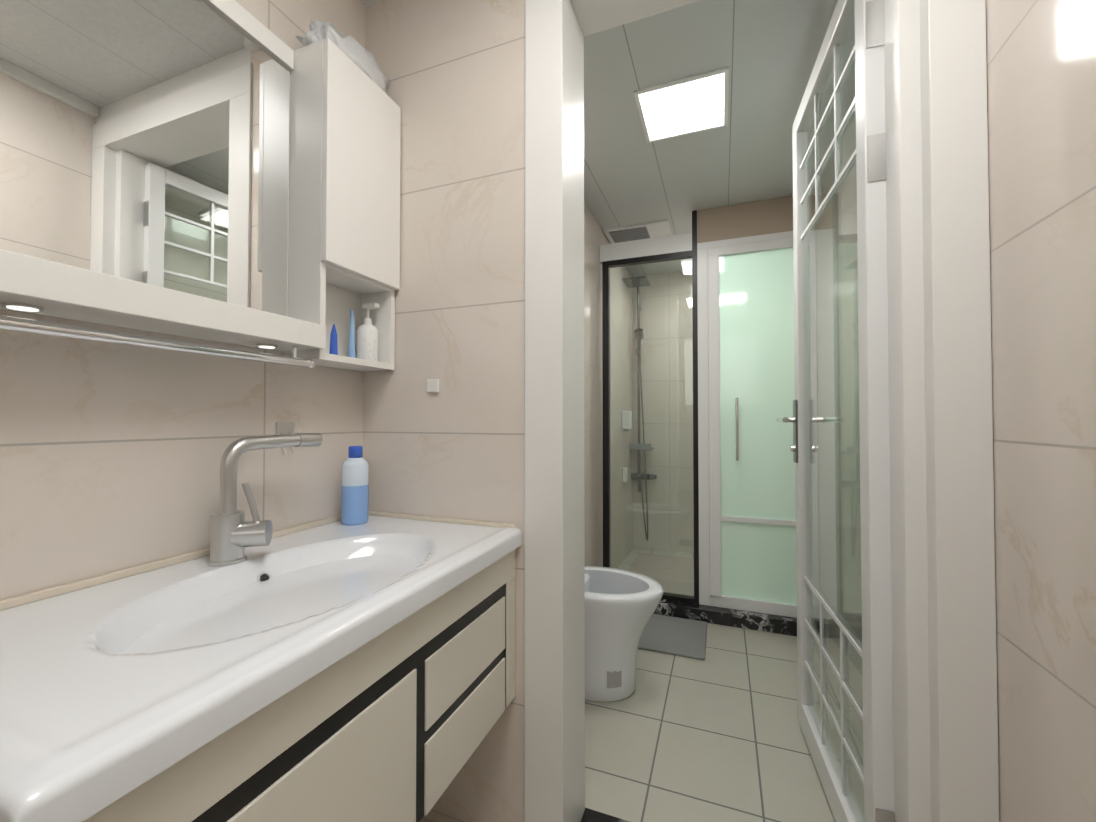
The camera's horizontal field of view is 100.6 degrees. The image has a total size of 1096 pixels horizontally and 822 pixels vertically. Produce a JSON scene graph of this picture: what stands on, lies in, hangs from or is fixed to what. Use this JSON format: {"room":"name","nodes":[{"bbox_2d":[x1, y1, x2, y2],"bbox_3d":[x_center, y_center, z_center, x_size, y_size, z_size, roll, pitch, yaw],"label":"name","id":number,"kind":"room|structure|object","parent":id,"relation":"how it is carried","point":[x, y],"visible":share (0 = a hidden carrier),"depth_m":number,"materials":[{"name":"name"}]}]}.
{"room":"bathroom","nodes":[
{"label":"bathroom","id":0,"kind":"room"},
{"bbox_2d":[0,0,365,599],"bbox_3d":[-1.105,-0.111,0.044,0.150,2.370,2.790,0,-1,21],"label":"wall","id":1,"kind":"structure","parent":0,"point":[110,456],"depth_m":0.82,"materials":[{"name":"tile"}]},
{"bbox_2d":[0,0,400,371],"bbox_3d":[-0.664,-0.481,0.800,0.133,0.763,1.066,0,-1,21],"label":"upper cabinet","id":2,"kind":"object","parent":1,"relation":"attached to","point":[225,171],"visible":1,"depth_m":0.87,"materials":[{"name":"white wood"}]},
{"bbox_2d":[295,20,389,92],"bbox_3d":[-0.523,-0.913,1.179,0.127,0.111,0.272,0,-1,21],"label":"plastic bag","id":3,"kind":"object","parent":2,"relation":"on","point":[357,53],"visible":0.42,"depth_m":1.13,"materials":[{"name":"white plastic"}]},
{"bbox_2d":[329,303,379,361],"bbox_3d":[-0.511,-0.214,1.206,0.061,0.163,0.154,0,-1,21],"label":"toiletries","id":4,"kind":"object","parent":2,"relation":"in","point":[367,340],"visible":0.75,"depth_m":1.23,"materials":[{"name":"white plastic"}]},
{"bbox_2d":[0,511,521,821],"bbox_3d":[-0.455,0.488,0.812,0.503,0.428,0.868,0,-1,21],"label":"bathroom vanity","id":5,"kind":"object","parent":1,"relation":"attached to","point":[333,669],"visible":0.96,"depth_m":0.63,"materials":[{"name":"white ceramic"}]},
{"bbox_2d":[207,433,322,565],"bbox_3d":[-0.565,0.168,0.946,0.102,0.242,0.232,0,-1,21],"label":"faucet","id":6,"kind":"object","parent":5,"relation":"on","point":[233,533],"visible":1,"depth_m":0.87,"materials":[{"name":"silver metal"}]},
{"bbox_2d":[341,446,368,524],"bbox_3d":[-0.507,0.193,1.196,0.066,0.201,0.066,0,-1,21],"label":"shampoo bottle","id":7,"kind":"object","parent":5,"relation":"on","point":[355,492],"visible":1,"depth_m":1.17,"materials":[{"name":"blue plastic"}]},
{"bbox_2d":[276,422,294,453],"bbox_3d":[-0.618,0.064,1.079,0.017,0.074,0.047,0,-1,21],"label":"wall hook","id":8,"kind":"object","parent":1,"relation":"attached to","point":[282,428],"visible":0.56,"depth_m":1.08,"materials":[{"name":"white plastic"}]},
{"bbox_2d":[360,0,376,6],"bbox_3d":[-1.021,-1.229,0.031,0.030,0.035,2.790,0,-1,21],"label":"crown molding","id":9,"kind":"structure","parent":1,"relation":"attached to","point":[366,3],"depth_m":1.32,"materials":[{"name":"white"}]},
{"bbox_2d":[363,0,524,821],"bbox_3d":[-0.331,-0.089,1.332,0.675,2.370,0.170,0,-1,21],"label":"wall","id":10,"kind":"structure","parent":0,"point":[453,71],"depth_m":1.21,"materials":[{"name":"tile"}]},
{"bbox_2d":[427,379,438,391],"bbox_3d":[-0.310,-0.068,1.228,0.037,0.035,0.008,0,-1,21],"label":"wall hook","id":11,"kind":"object","parent":10,"relation":"attached to","point":[432,385],"visible":1,"depth_m":1.22,"materials":[{"name":"white plastic"}]},
{"bbox_2d":[524,0,998,821],"bbox_3d":[0.397,-0.034,1.052,0.904,2.250,0.186,0,-1,21],"label":"door frame","id":12,"kind":"structure","parent":10,"relation":"attached to","point":[944,670],"depth_m":0.88,"materials":[{"name":"white wood"}]},
{"bbox_2d":[581,808,628,821],"bbox_3d":[0.389,1.088,1.037,0.725,0.006,0.192,0,-1,21],"label":"door sill","id":13,"kind":"structure","parent":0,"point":[590,815],"depth_m":1.22,"materials":[{"name":"black stone"}]},
{"bbox_2d":[584,202,632,567],"bbox_3d":[0.197,-0.017,2.607,0.150,2.270,2.590,0,-1,21],"label":"wall","id":14,"kind":"structure","parent":0,"point":[595,237],"depth_m":2.70,"materials":[{"name":"tile"}]},
{"bbox_2d":[622,411,631,481],"bbox_3d":[0.569,0.255,3.279,0.058,0.510,0.080,0,-1,21],"label":"accessory","id":15,"kind":"object","parent":14,"relation":"attached to","point":[627,418],"depth_m":3.25,"materials":[{"name":"white metal"}]},
{"bbox_2d":[622,276,656,540],"bbox_3d":[0.665,-0.003,3.451,0.270,1.979,0.372,0,-1,21],"label":"shower column","id":16,"kind":"structure","parent":14,"relation":"attached to","point":[640,477],"depth_m":3.51,"materials":[{"name":"silver metal"}]},
{"bbox_2d":[632,270,693,552],"bbox_3d":[1.156,0.000,3.546,1.270,2.270,0.150,0,-1,21],"label":"wall","id":17,"kind":"structure","parent":0,"point":[670,457],"depth_m":3.56,"materials":[{"name":"tile"}]},
{"bbox_2d":[584,0,855,276],"bbox_3d":[0.789,-1.130,2.397,1.420,0.050,2.594,0,-1,21],"label":"ceiling","id":18,"kind":"structure","parent":0,"point":[766,52],"depth_m":1.68,"materials":[{"name":"white metal"}]},
{"bbox_2d":[604,219,671,242],"bbox_3d":[0.567,-1.089,2.821,0.380,0.016,0.300,0,-1,21],"label":"heater","id":19,"kind":"object","parent":18,"relation":"attached to","point":[660,228],"visible":0.71,"depth_m":2.75,"materials":[{"name":"white metal"}]},
{"bbox_2d":[634,67,728,142],"bbox_3d":[0.499,-1.113,1.680,0.310,0.009,0.310,0,-1,21],"label":"recessed light","id":20,"kind":"object","parent":18,"relation":"in","point":[686,106],"visible":1,"depth_m":1.65,"materials":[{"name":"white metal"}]},
{"bbox_2d":[585,623,863,821],"bbox_3d":[0.760,1.138,2.280,1.420,0.050,2.760,0,-1,21],"label":"floor","id":21,"kind":"structure","parent":0,"point":[716,735],"depth_m":1.51,"materials":[{"name":"tile"}]},
{"bbox_2d":[585,566,662,702],"bbox_3d":[0.217,0.895,1.839,0.488,0.420,0.357,0,-1,21],"label":"toilet","id":22,"kind":"object","parent":21,"relation":"on","point":[621,605],"visible":0.67,"depth_m":1.71,"materials":[{"name":"white ceramic"}]},
{"bbox_2d":[618,547,693,595],"bbox_3d":[1.022,1.091,2.968,1.116,0.068,0.986,0,-1,21],"label":"platform","id":23,"kind":"object","parent":21,"relation":"on","point":[638,565],"depth_m":3.10,"materials":[{"name":"tile"}]},
{"bbox_2d":[638,614,707,659],"bbox_3d":[0.602,1.106,2.261,0.350,0.012,0.390,0,-1,21],"label":"bath mat","id":24,"kind":"object","parent":21,"relation":"on","point":[683,637],"visible":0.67,"depth_m":2.21,"materials":[{"name":"grey fabric"}]},
{"bbox_2d":[654,599,819,635],"bbox_3d":[0.826,1.081,2.454,1.116,0.070,0.110,0,-1,21],"label":"shower curb","id":25,"kind":"object","parent":21,"relation":"on","point":[778,624],"depth_m":2.36,"materials":[{"name":"black stone"}]},
{"bbox_2d":[600,192,818,620],"bbox_3d":[0.825,-0.028,2.472,1.115,2.148,0.083,0,-1,21],"label":"shower enclosure","id":26,"kind":"object","parent":25,"relation":"on","point":[743,398],"visible":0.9,"depth_m":2.42,"materials":[{"name":"black"}]},
{"bbox_2d":[815,0,1095,821],"bbox_3d":[0.855,-0.098,0.772,0.150,2.370,5.550,0,-1,21],"label":"wall","id":27,"kind":"structure","parent":0,"point":[1041,83],"depth_m":0.69,"materials":[{"name":"tile"}]},
{"bbox_2d":[776,0,894,821],"bbox_3d":[0.782,0.025,1.290,0.182,2.118,0.695,0,-1,21],"label":"door","id":28,"kind":"structure","parent":27,"relation":"in","point":[867,158],"depth_m":1.15,"materials":[{"name":"white metal"}]}
]}

